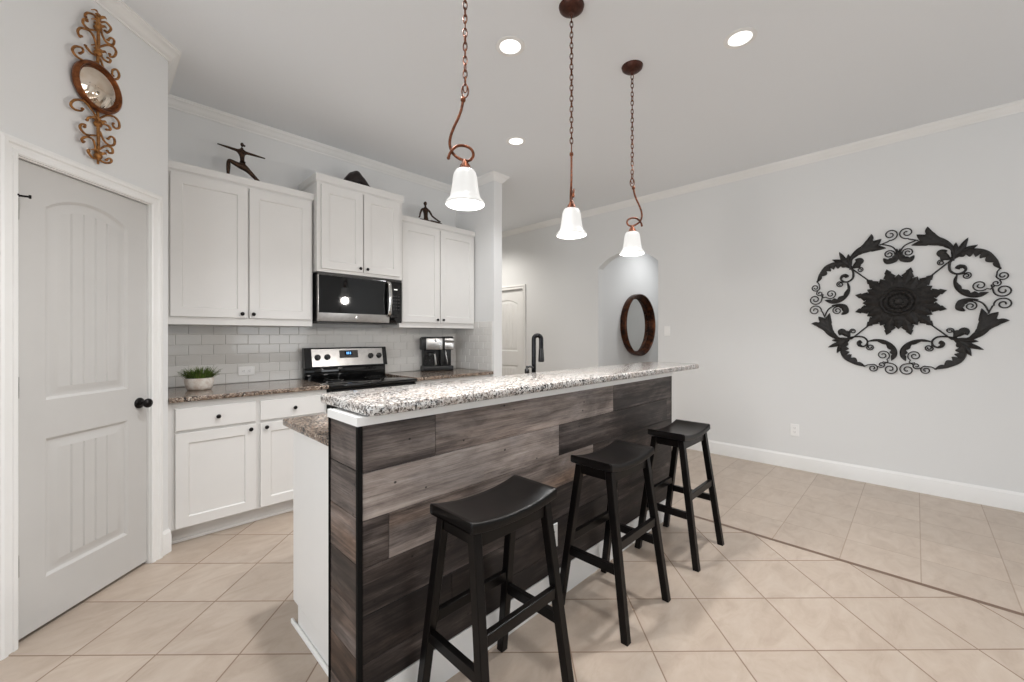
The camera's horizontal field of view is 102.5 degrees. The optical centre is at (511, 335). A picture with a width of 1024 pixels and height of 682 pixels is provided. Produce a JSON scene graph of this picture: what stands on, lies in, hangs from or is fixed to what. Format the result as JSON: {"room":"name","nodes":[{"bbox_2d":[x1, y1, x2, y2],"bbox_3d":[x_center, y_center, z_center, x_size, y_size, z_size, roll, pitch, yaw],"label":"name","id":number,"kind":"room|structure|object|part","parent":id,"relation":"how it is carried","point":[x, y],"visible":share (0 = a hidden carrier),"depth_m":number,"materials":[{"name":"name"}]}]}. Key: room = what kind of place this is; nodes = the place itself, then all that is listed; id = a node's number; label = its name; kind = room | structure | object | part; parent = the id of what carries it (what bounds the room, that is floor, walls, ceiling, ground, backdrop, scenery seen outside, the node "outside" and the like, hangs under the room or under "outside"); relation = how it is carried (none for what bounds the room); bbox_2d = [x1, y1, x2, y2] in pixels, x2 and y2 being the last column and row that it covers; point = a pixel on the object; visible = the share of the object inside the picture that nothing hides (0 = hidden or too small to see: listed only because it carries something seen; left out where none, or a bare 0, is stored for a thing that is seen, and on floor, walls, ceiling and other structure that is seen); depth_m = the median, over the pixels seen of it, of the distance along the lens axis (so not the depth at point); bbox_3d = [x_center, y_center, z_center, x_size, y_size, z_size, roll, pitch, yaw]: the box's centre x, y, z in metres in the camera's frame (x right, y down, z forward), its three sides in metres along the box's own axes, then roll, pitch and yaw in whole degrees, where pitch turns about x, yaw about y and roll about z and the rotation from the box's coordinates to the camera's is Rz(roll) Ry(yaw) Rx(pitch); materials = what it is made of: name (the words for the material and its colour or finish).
{"room":"kitchen","nodes":[
{"label":"kitchen","id":0,"kind":"room"},
{"bbox_2d":[0,0,167,530],"bbox_3d":[-2.108,-0.212,1.920,0.110,3.005,1.076,0,0,-1],"label":"wall","id":1,"kind":"structure","parent":0,"point":[37,37],"depth_m":1.93,"materials":[{"name":"white paint"}]},
{"bbox_2d":[0,131,162,660],"bbox_3d":[-2.097,0.238,2.015,0.134,2.104,0.767,0,0,-1],"label":"trim","id":2,"kind":"structure","parent":1,"relation":"attached to","point":[12,148],"depth_m":1.68,"materials":[{"name":"white wood"}]},
{"bbox_2d":[17,159,152,639],"bbox_3d":[-2.051,0.266,2.009,0.099,2.012,0.641,0,0,0],"label":"door","id":3,"kind":"structure","parent":1,"relation":"in","point":[83,403],"depth_m":1.96,"materials":[{"name":"white wood"}]},
{"bbox_3d":[-2.036,0.372,2.280,0.064,0.059,0.059,0,0,-1],"label":"knob","id":4,"kind":"part","parent":3,"relation":"part of","materials":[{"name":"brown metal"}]},
{"bbox_2d":[69,9,122,163],"bbox_3d":[-2.023,-1.218,2.008,0.062,0.743,0.254,0,0,1],"label":"wall mirror","id":5,"kind":"object","parent":1,"relation":"attached to","point":[98,88],"visible":1,"depth_m":2.01,"materials":[{"name":"orange metal"}]},
{"bbox_3d":[-2.032,-1.218,2.018,0.036,0.234,0.234,0,0,-1],"label":"frame","id":6,"kind":"part","parent":5,"relation":"part of","materials":[{"name":"orange metal"}]},
{"bbox_2d":[80,65,116,109],"bbox_3d":[-2.010,-1.218,2.018,0.036,0.188,0.188,0,0,-1],"label":"mirror glass","id":7,"kind":"object","parent":5,"relation":"on","point":[98,86],"depth_m":1.99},
{"bbox_2d":[163,528,171,555],"bbox_3d":[-2.061,1.222,2.460,0.039,0.137,0.116,0,0,-24],"label":"baseboard","id":8,"kind":"structure","parent":1,"relation":"attached to","point":[167,537],"depth_m":2.44,"materials":[{"name":"white wood"}]},
{"bbox_2d":[93,0,1023,236],"bbox_3d":[-0.089,-1.680,1.336,11.000,0.070,7.780,0,0,45],"label":"trim","id":9,"kind":"structure","parent":1,"relation":"attached to","point":[118,9],"depth_m":3.50,"materials":[{"name":"white paint"}]},
{"bbox_2d":[168,107,455,387],"bbox_3d":[-1.907,-0.212,3.617,0.120,3.005,3.686,0,0,45],"label":"wall","id":10,"kind":"structure","parent":0,"point":[193,140],"depth_m":3.43,"materials":[{"name":"white paint"}]},
{"bbox_2d":[168,160,313,326],"bbox_3d":[-2.048,-0.616,3.109,0.373,1.076,0.952,0,0,45],"label":"upper cabinet","id":11,"kind":"object","parent":10,"relation":"attached to","point":[240,248],"visible":0.91,"depth_m":2.96,"materials":[{"name":"white wood"}]},
{"bbox_3d":[-2.090,-0.605,2.853,0.019,0.950,0.440,0,0,44],"label":"door","id":12,"kind":"part","parent":11,"relation":"part of","materials":[{"name":"white wood"}]},
{"bbox_2d":[217,143,264,180],"bbox_3d":[-2.015,-1.300,3.085,0.049,0.297,0.325,0,0,39],"label":"figurine","id":13,"kind":"object","parent":11,"relation":"on","point":[241,152],"visible":0.81,"depth_m":3.06,"materials":[{"name":"brown metal"}]},
{"bbox_3d":[-2.056,-1.125,3.117,0.327,0.058,0.952,0,0,44],"label":"crown molding","id":14,"kind":"part","parent":11,"relation":"part of","materials":[{"name":"white wood"}]},
{"bbox_3d":[-1.778,-0.605,3.169,0.019,0.950,0.428,0,0,44],"label":"door","id":15,"kind":"part","parent":11,"relation":"part of","materials":[{"name":"white wood"}]},
{"bbox_2d":[168,321,491,387],"bbox_3d":[-1.362,0.107,3.635,0.630,0.528,2.654,0,0,45],"label":"backsplash","id":16,"kind":"structure","parent":10,"relation":"attached to","point":[275,353],"depth_m":3.49,"materials":[{"name":"tile"}]},
{"bbox_2d":[238,366,254,375],"bbox_3d":[-2.126,0.280,3.291,0.008,0.070,0.115,0,0,45],"label":"wall outlet","id":17,"kind":"object","parent":16,"relation":"attached to","point":[250,370],"visible":1,"depth_m":3.29,"materials":[{"name":"white plastic"}]},
{"bbox_2d":[299,172,403,280],"bbox_3d":[-1.422,-0.916,3.696,0.443,0.788,0.790,0,0,45],"label":"upper cabinet","id":18,"kind":"object","parent":10,"relation":"attached to","point":[357,228],"visible":0.95,"depth_m":3.51,"materials":[{"name":"white wood"}]},
{"bbox_3d":[-1.417,-0.887,3.438,0.019,0.679,0.348,0,0,44],"label":"door","id":19,"kind":"part","parent":18,"relation":"part of","materials":[{"name":"white wood"}]},
{"bbox_3d":[-1.431,-1.277,3.704,0.397,0.067,0.790,0,0,44],"label":"crown molding","id":20,"kind":"part","parent":18,"relation":"part of","materials":[{"name":"white wood"}]},
{"bbox_2d":[343,171,369,186],"bbox_3d":[-1.361,-1.393,3.692,0.111,0.154,0.304,0,0,45],"label":"sculpture","id":21,"kind":"object","parent":18,"relation":"on","point":[355,176],"visible":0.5,"depth_m":3.62,"materials":[{"name":"black metal"}]},
{"bbox_2d":[312,272,401,324],"bbox_3d":[-1.415,-0.312,3.689,0.458,0.408,0.753,0,0,45],"label":"microwave","id":22,"kind":"object","parent":18,"relation":"attached to","point":[336,298],"visible":0.97,"depth_m":3.52,"materials":[{"name":"black plastic"}]},
{"bbox_3d":[-1.335,-0.343,3.526,0.002,0.306,0.622,0,0,44],"label":"glass","id":23,"kind":"part","parent":22,"relation":"part of","materials":[{"name":"black glass"}]},
{"bbox_3d":[-1.108,-0.335,3.718,0.061,0.325,0.034,0,0,44],"label":"handle","id":24,"kind":"part","parent":22,"relation":"part of","materials":[{"name":"silver metal"}]},
{"bbox_3d":[-1.085,-0.309,3.807,0.034,0.378,0.123,0,0,44],"label":"control panel","id":25,"kind":"part","parent":22,"relation":"part of","materials":[{"name":"black glass"}]},
{"bbox_3d":[-1.166,-0.887,3.693,0.019,0.679,0.347,0,0,44],"label":"door","id":26,"kind":"part","parent":18,"relation":"part of","materials":[{"name":"white wood"}]},
{"bbox_2d":[382,215,474,328],"bbox_3d":[-0.848,-0.618,4.330,0.373,1.072,0.947,0,0,45],"label":"upper cabinet","id":27,"kind":"object","parent":10,"relation":"attached to","point":[437,281],"visible":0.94,"depth_m":4.18,"materials":[{"name":"white wood"}]},
{"bbox_3d":[-0.897,-0.607,4.066,0.019,0.946,0.433,0,0,44],"label":"door","id":28,"kind":"part","parent":27,"relation":"part of","materials":[{"name":"white wood"}]},
{"bbox_2d":[419,201,441,223],"bbox_3d":[-0.837,-1.266,4.208,0.146,0.228,0.270,0,0,45],"label":"figurine","id":29,"kind":"object","parent":27,"relation":"on","point":[425,209],"visible":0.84,"depth_m":4.20,"materials":[{"name":"brown metal"}]},
{"bbox_3d":[-0.857,-1.125,4.338,0.327,0.058,0.947,0,0,44],"label":"crown molding","id":30,"kind":"part","parent":27,"relation":"part of","materials":[{"name":"white wood"}]},
{"bbox_3d":[-0.582,-0.607,4.387,0.019,0.946,0.447,0,0,44],"label":"door","id":31,"kind":"part","parent":27,"relation":"part of","materials":[{"name":"white wood"}]},
{"bbox_2d":[456,181,501,376],"bbox_3d":[-0.383,-0.212,4.618,0.651,3.005,0.121,0,0,45],"label":"wall","id":32,"kind":"structure","parent":0,"point":[486,222],"depth_m":4.42,"materials":[{"name":"white paint"}]},
{"bbox_2d":[0,448,1023,681],"bbox_3d":[0.899,1.330,2.341,11.400,0.080,11.000,0,0,45],"label":"floor","id":33,"kind":"structure","parent":0,"point":[814,577],"depth_m":1.98,"materials":[{"name":"tile"}]},
{"bbox_2d":[171,389,326,543],"bbox_3d":[-1.942,0.848,3.018,0.645,0.884,0.920,0,0,45],"label":"base cabinet","id":34,"kind":"object","parent":33,"relation":"on","point":[232,458],"visible":0.86,"depth_m":2.72,"materials":[{"name":"white wood"}]},
{"bbox_2d":[168,403,171,530],"bbox_3d":[-2.106,0.848,2.521,0.092,0.884,0.020,0,0,45],"label":"trim","id":35,"kind":"structure","parent":34,"relation":"attached to","point":[169,404],"depth_m":2.49,"materials":[{"name":"white wood"}]},
{"bbox_3d":[-1.899,0.514,2.654,0.019,0.136,0.429,0,0,44],"label":"drawer","id":36,"kind":"part","parent":34,"relation":"part of","materials":[{"name":"white wood"}]},
{"bbox_3d":[-1.899,0.888,2.654,0.019,0.580,0.429,0,0,44],"label":"door","id":37,"kind":"part","parent":34,"relation":"part of","materials":[{"name":"white wood"}]},
{"bbox_2d":[168,379,328,402],"bbox_3d":[-1.953,0.389,3.019,0.648,0.031,0.943,0,0,45],"label":"countertop","id":38,"kind":"structure","parent":34,"relation":"on","point":[220,391],"depth_m":2.87,"materials":[{"name":"stone"}]},
{"bbox_2d":[184,377,213,390],"bbox_3d":[-2.178,0.331,2.863,0.168,0.082,0.168,0,0,44],"label":"bowl","id":39,"kind":"object","parent":38,"relation":"on","point":[191,383],"depth_m":2.80,"materials":[{"name":"white ceramic"}]},
{"bbox_2d":[178,366,220,390],"bbox_3d":[-2.172,0.288,2.874,0.280,0.170,0.292,0,0,45],"label":"potted grass","id":40,"kind":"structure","parent":38,"relation":"on","point":[197,380],"depth_m":2.81,"materials":[{"name":"plant"}]},
{"bbox_3d":[-1.579,0.888,2.980,0.019,0.580,0.433,0,0,44],"label":"door","id":41,"kind":"part","parent":34,"relation":"part of","materials":[{"name":"white wood"}]},
{"bbox_3d":[-1.579,0.514,2.980,0.019,0.136,0.433,0,0,44],"label":"drawer","id":42,"kind":"part","parent":34,"relation":"part of","materials":[{"name":"white wood"}]},
{"bbox_2d":[302,346,416,408],"bbox_3d":[-1.318,0.697,3.595,0.681,1.186,0.762,0,0,45],"label":"range","id":43,"kind":"object","parent":33,"relation":"on","point":[340,368],"visible":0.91,"depth_m":3.66,"materials":[{"name":"black metal"}]},
{"bbox_3d":[-1.682,0.187,3.566,0.042,0.053,0.052,0,0,44],"label":"knob","id":44,"kind":"part","parent":43,"relation":"part of","materials":[{"name":"black plastic"}]},
{"bbox_3d":[-1.623,0.187,3.625,0.042,0.053,0.052,0,0,44],"label":"knob","id":45,"kind":"part","parent":43,"relation":"part of","materials":[{"name":"black plastic"}]},
{"bbox_3d":[-1.496,0.192,3.779,0.035,0.152,0.659,0,0,44],"label":"control panel","id":46,"kind":"part","parent":43,"relation":"part of","materials":[{"name":"silver metal"}]},
{"bbox_2d":[307,374,416,388],"bbox_3d":[-1.312,0.392,3.589,0.567,0.027,0.760,0,0,44],"label":"cooktop","id":47,"kind":"object","parent":43,"relation":"in","point":[347,381],"depth_m":3.52,"materials":[{"name":"black glass"}]},
{"bbox_3d":[-1.122,0.828,3.402,0.026,0.825,0.744,0,0,44],"label":"oven door","id":48,"kind":"part","parent":43,"relation":"part of","materials":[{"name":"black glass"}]},
{"bbox_2d":[415,375,489,383],"bbox_3d":[-0.750,0.848,4.231,0.645,0.884,0.925,0,0,45],"label":"base cabinet","id":49,"kind":"object","parent":33,"relation":"on","point":[479,376],"visible":0.02,"depth_m":4.00,"materials":[{"name":"white wood"}]},
{"bbox_2d":[385,368,492,380],"bbox_3d":[-0.755,0.389,4.238,0.648,0.031,0.940,0,0,45],"label":"countertop","id":50,"kind":"structure","parent":49,"relation":"on","point":[420,375],"depth_m":4.09,"materials":[{"name":"stone"}]},
{"bbox_2d":[420,336,453,370],"bbox_3d":[-0.810,0.188,4.441,0.347,0.368,0.212,0,0,-22],"label":"coffee maker","id":51,"kind":"object","parent":50,"relation":"on","point":[436,351],"visible":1,"depth_m":4.39,"materials":[{"name":"black plastic"}]},
{"bbox_2d":[291,372,672,681],"bbox_3d":[0.057,0.773,2.392,0.777,1.033,2.336,0,0,45],"label":"kitchen island","id":52,"kind":"object","parent":33,"relation":"on","point":[364,527],"visible":0.8,"depth_m":1.59,"materials":[{"name":"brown wood"}]},
{"bbox_2d":[283,413,327,445],"bbox_3d":[-0.019,0.388,2.490,0.552,0.030,2.334,0,0,45],"label":"island countertop","id":53,"kind":"structure","parent":52,"relation":"on","point":[315,427],"depth_m":1.73,"materials":[{"name":"stone"}]},
{"bbox_2d":[525,366,533,373],"bbox_3d":[0.116,0.287,2.817,0.066,0.171,0.040,0,0,-6],"label":"soap dispenser","id":54,"kind":"object","parent":53,"relation":"on","point":[527,367],"visible":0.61,"depth_m":2.80,"materials":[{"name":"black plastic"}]},
{"bbox_2d":[532,333,543,372],"bbox_3d":[0.163,0.177,2.864,0.122,0.392,0.058,0,0,7],"label":"faucet","id":55,"kind":"object","parent":53,"relation":"on","point":[537,335],"visible":0.62,"depth_m":2.85,"materials":[{"name":"black metal"}]},
{"bbox_3d":[-0.808,1.279,1.671,0.515,0.022,0.012,0,0,44],"label":"shoe molding","id":56,"kind":"part","parent":52,"relation":"part of","materials":[{"name":"white wood"}]},
{"bbox_3d":[-0.643,0.787,1.453,0.010,1.004,0.009,0,0,44],"label":"corner trim","id":57,"kind":"part","parent":52,"relation":"part of","materials":[{"name":"black wood"}]},
{"bbox_3d":[-0.483,0.787,1.298,0.013,1.004,0.017,0,0,44],"label":"corner trim","id":58,"kind":"part","parent":52,"relation":"part of","materials":[{"name":"black wood"}]},
{"bbox_2d":[321,362,698,415],"bbox_3d":[0.371,0.237,2.408,0.418,0.036,2.750,0,0,45],"label":"island countertop","id":59,"kind":"structure","parent":52,"relation":"on","point":[381,401],"depth_m":1.76,"materials":[{"name":"stone"}]},
{"bbox_3d":[0.329,1.219,2.132,0.016,0.142,2.308,0,0,44],"label":"baseboard","id":60,"kind":"part","parent":52,"relation":"part of","materials":[{"name":"wood"}]},
{"bbox_2d":[554,522,557,546],"bbox_3d":[0.198,0.965,1.976,0.008,0.115,0.070,0,0,45],"label":"island outlet","id":61,"kind":"object","parent":52,"relation":"attached to","point":[556,523],"visible":0.2,"depth_m":1.99,"materials":[{"name":"white plastic"}]},
{"bbox_3d":[1.143,0.715,2.952,0.008,0.859,0.004,0,0,45],"label":"corner trim","id":62,"kind":"part","parent":52,"relation":"part of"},
{"bbox_2d":[417,475,573,681],"bbox_3d":[-0.055,0.922,1.434,0.381,0.735,0.427,0,0,45],"label":"bar stool","id":63,"kind":"object","parent":33,"relation":"on","point":[478,520],"visible":1,"depth_m":1.38,"materials":[{"name":"black wood"}]},
{"bbox_3d":[-0.273,0.945,1.393,0.140,0.690,0.040,0,0,27],"label":"leg","id":64,"kind":"part","parent":63,"relation":"part of","materials":[{"name":"black wood"}]},
{"bbox_3d":[-0.092,0.945,1.215,0.040,0.690,0.140,0,0,-28],"label":"leg","id":65,"kind":"part","parent":63,"relation":"part of","materials":[{"name":"black wood"}]},
{"bbox_3d":[-0.055,0.582,1.434,0.222,0.054,0.404,0,0,44],"label":"seat","id":66,"kind":"part","parent":63,"relation":"part of","materials":[{"name":"black wood"}]},
{"bbox_3d":[-0.018,0.945,1.652,0.040,0.690,0.140,0,0,-28],"label":"leg","id":67,"kind":"part","parent":63,"relation":"part of","materials":[{"name":"black wood"}]},
{"bbox_3d":[0.163,0.945,1.474,0.140,0.690,0.040,0,0,27],"label":"leg","id":68,"kind":"part","parent":63,"relation":"part of","materials":[{"name":"black wood"}]},
{"bbox_2d":[560,439,670,646],"bbox_3d":[0.493,0.922,1.991,0.381,0.735,0.427,0,0,45],"label":"bar stool","id":69,"kind":"object","parent":33,"relation":"on","point":[620,459],"visible":0.99,"depth_m":1.93,"materials":[{"name":"black wood"}]},
{"bbox_3d":[0.276,0.945,1.950,0.140,0.690,0.040,0,0,27],"label":"leg","id":70,"kind":"part","parent":69,"relation":"part of","materials":[{"name":"black wood"}]},
{"bbox_3d":[0.530,0.945,2.210,0.040,0.690,0.140,0,0,-28],"label":"leg","id":71,"kind":"part","parent":69,"relation":"part of","materials":[{"name":"black wood"}]},
{"bbox_3d":[0.493,0.582,1.991,0.222,0.054,0.404,0,0,44],"label":"seat","id":72,"kind":"part","parent":69,"relation":"part of","materials":[{"name":"black wood"}]},
{"bbox_3d":[0.456,0.945,1.773,0.040,0.690,0.140,0,0,-28],"label":"leg","id":73,"kind":"part","parent":69,"relation":"part of","materials":[{"name":"black wood"}]},
{"bbox_3d":[0.711,0.945,2.032,0.140,0.690,0.040,0,0,27],"label":"leg","id":74,"kind":"part","parent":69,"relation":"part of","materials":[{"name":"black wood"}]},
{"bbox_2d":[635,419,723,571],"bbox_3d":[1.032,0.922,2.528,0.381,0.735,0.427,0,0,45],"label":"bar stool","id":75,"kind":"object","parent":33,"relation":"on","point":[680,434],"visible":0.99,"depth_m":2.48,"materials":[{"name":"black wood"}]},
{"bbox_3d":[0.814,0.945,2.487,0.140,0.690,0.040,0,0,27],"label":"leg","id":76,"kind":"part","parent":75,"relation":"part of","materials":[{"name":"black wood"}]},
{"bbox_3d":[1.069,0.945,2.746,0.040,0.690,0.140,0,0,-28],"label":"leg","id":77,"kind":"part","parent":75,"relation":"part of","materials":[{"name":"black wood"}]},
{"bbox_3d":[1.032,0.582,2.528,0.222,0.054,0.404,0,0,44],"label":"seat","id":78,"kind":"part","parent":75,"relation":"part of","materials":[{"name":"black wood"}]},
{"bbox_3d":[0.995,0.945,2.309,0.040,0.690,0.140,0,0,-28],"label":"leg","id":79,"kind":"part","parent":75,"relation":"part of","materials":[{"name":"black wood"}]},
{"bbox_3d":[1.249,0.945,2.569,0.140,0.690,0.040,0,0,27],"label":"leg","id":80,"kind":"part","parent":75,"relation":"part of","materials":[{"name":"black wood"}]},
{"bbox_2d":[122,0,1023,231],"bbox_3d":[0.899,-1.765,2.341,11.400,0.100,11.000,0,0,45],"label":"ceiling","id":81,"kind":"structure","parent":0,"point":[382,81],"depth_m":2.74,"materials":[{"name":"white paint"}]},
{"bbox_2d":[445,0,484,210],"bbox_3d":[-0.187,-1.118,1.637,0.156,1.193,0.156,0,0,0],"label":"pendant light","id":82,"kind":"object","parent":81,"relation":"hanging from","point":[464,196],"visible":1,"depth_m":1.63,"materials":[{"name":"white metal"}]},
{"bbox_3d":[-0.203,-0.849,1.634,0.110,0.311,0.026,0,0,0],"label":"stem","id":83,"kind":"part","parent":82,"relation":"part of","materials":[{"name":"orange metal"}]},
{"bbox_3d":[-0.187,-0.592,1.637,0.156,0.142,0.156,0,0,0],"label":"lamp shade","id":84,"kind":"part","parent":82,"relation":"part of","materials":[{"name":"white glass"}]},
{"bbox_3d":[-0.187,-1.318,1.637,0.020,0.699,0.019,0,0,44],"label":"chain","id":85,"kind":"part","parent":82,"relation":"part of","materials":[{"name":"orange metal"}]},
{"bbox_2d":[496,36,524,56],"bbox_3d":[-0.011,-1.712,2.433,0.172,0.006,0.172,0,0,45],"label":"recessed light","id":86,"kind":"object","parent":81,"relation":"in","point":[509,46],"visible":1,"depth_m":2.43,"materials":[{"name":"white plastic"}]},
{"bbox_2d":[506,136,525,145],"bbox_3d":[0.035,-1.712,3.615,0.172,0.006,0.172,0,0,45],"label":"recessed light","id":87,"kind":"object","parent":81,"relation":"in","point":[516,140],"visible":1,"depth_m":3.61,"materials":[{"name":"white plastic"}]},
{"bbox_2d":[556,0,586,238],"bbox_3d":[0.309,-1.118,2.138,0.156,1.193,0.156,0,0,9],"label":"pendant light","id":88,"kind":"object","parent":81,"relation":"hanging from","point":[571,227],"visible":1,"depth_m":2.12,"materials":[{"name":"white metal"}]},
{"bbox_3d":[0.309,-0.592,2.138,0.156,0.142,0.156,0,0,8],"label":"lamp shade","id":89,"kind":"part","parent":88,"relation":"part of","materials":[{"name":"white glass"}]},
{"bbox_3d":[0.309,-1.318,2.138,0.020,0.699,0.019,0,0,-37],"label":"chain","id":90,"kind":"part","parent":88,"relation":"part of","materials":[{"name":"orange metal"}]},
{"bbox_3d":[0.310,-0.849,2.121,0.026,0.311,0.110,0,0,8],"label":"stem","id":91,"kind":"part","parent":88,"relation":"part of","materials":[{"name":"orange metal"}]},
{"bbox_2d":[620,60,644,255],"bbox_3d":[0.765,-1.118,2.616,0.156,1.193,0.156,0,0,0],"label":"pendant light","id":92,"kind":"object","parent":81,"relation":"hanging from","point":[632,246],"visible":1,"depth_m":2.60,"materials":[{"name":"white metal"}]},
{"bbox_3d":[0.765,-1.318,2.616,0.020,0.699,0.019,0,0,44],"label":"chain","id":93,"kind":"part","parent":92,"relation":"part of","materials":[{"name":"orange metal"}]},
{"bbox_3d":[0.765,-0.592,2.616,0.156,0.142,0.156,0,0,0],"label":"lamp shade","id":94,"kind":"part","parent":92,"relation":"part of","materials":[{"name":"white glass"}]},
{"bbox_3d":[0.782,-0.849,2.619,0.110,0.311,0.026,0,0,0],"label":"stem","id":95,"kind":"part","parent":92,"relation":"part of","materials":[{"name":"orange metal"}]},
{"bbox_2d":[723,27,756,48],"bbox_3d":[1.313,-1.712,2.366,0.172,0.006,0.172,0,0,45],"label":"recessed light","id":96,"kind":"object","parent":81,"relation":"in","point":[741,37],"visible":1,"depth_m":2.36,"materials":[{"name":"white plastic"}]},
{"bbox_2d":[603,253,657,365],"bbox_3d":[2.180,-0.212,6.691,0.100,3.005,2.800,0,0,45],"label":"wall","id":97,"kind":"structure","parent":0,"point":[624,277],"depth_m":6.08,"materials":[{"name":"white paint"}]},
{"bbox_2d":[620,294,655,355],"bbox_3d":[1.944,-0.168,6.306,0.100,0.948,0.948,0,0,45],"label":"round mirror","id":98,"kind":"object","parent":97,"relation":"attached to","point":[637,321],"visible":1,"depth_m":6.36,"materials":[{"name":"brown metal"}]},
{"bbox_2d":[627,299,648,350],"bbox_3d":[1.915,-0.168,6.334,0.006,0.830,0.830,0,0,44],"label":"mirror glass","id":99,"kind":"object","parent":98,"relation":"attached to","point":[638,313],"depth_m":6.38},
{"bbox_2d":[502,112,1023,492],"bbox_3d":[2.679,-0.212,4.153,11.200,3.005,0.120,0,0,45],"label":"wall","id":100,"kind":"structure","parent":0,"point":[740,262],"depth_m":3.83,"materials":[{"name":"white paint"}]},
{"bbox_2d":[502,290,521,375],"bbox_3d":[-0.106,0.268,6.813,0.786,2.020,0.099,0,0,45],"label":"door","id":101,"kind":"structure","parent":100,"relation":"in","point":[511,300],"depth_m":6.74,"materials":[{"name":"white wood"}]},
{"bbox_2d":[502,284,525,373],"bbox_3d":[-0.076,0.236,6.844,0.922,2.107,0.144,0,0,45],"label":"trim","id":102,"kind":"structure","parent":100,"relation":"attached to","point":[522,287],"depth_m":6.50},
{"bbox_2d":[664,326,669,335],"bbox_3d":[1.843,-0.060,4.883,0.070,0.115,0.010,0,0,45],"label":"light switch","id":103,"kind":"object","parent":100,"relation":"attached to","point":[666,328],"visible":1,"depth_m":4.88,"materials":[{"name":"white plastic"}]},
{"bbox_2d":[790,424,798,435],"bbox_3d":[2.748,0.914,3.995,0.070,0.115,0.008,0,0,45],"label":"wall outlet","id":104,"kind":"object","parent":100,"relation":"attached to","point":[794,428],"visible":1,"depth_m":4.00,"materials":[{"name":"white plastic"}]},
{"bbox_2d":[687,440,1023,511],"bbox_3d":[4.194,1.222,2.654,6.738,0.137,0.136,0,0,45],"label":"baseboard","id":105,"kind":"structure","parent":100,"relation":"attached to","point":[999,498],"depth_m":3.56,"materials":[{"name":"white wood"}]},
{"bbox_2d":[810,227,1011,374],"bbox_3d":[3.249,-0.290,3.457,1.230,1.228,0.064,0,0,45],"label":"wall medallion","id":106,"kind":"object","parent":100,"relation":"attached to","point":[903,301],"visible":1,"depth_m":3.43,"materials":[{"name":"black metal"}]}
]}

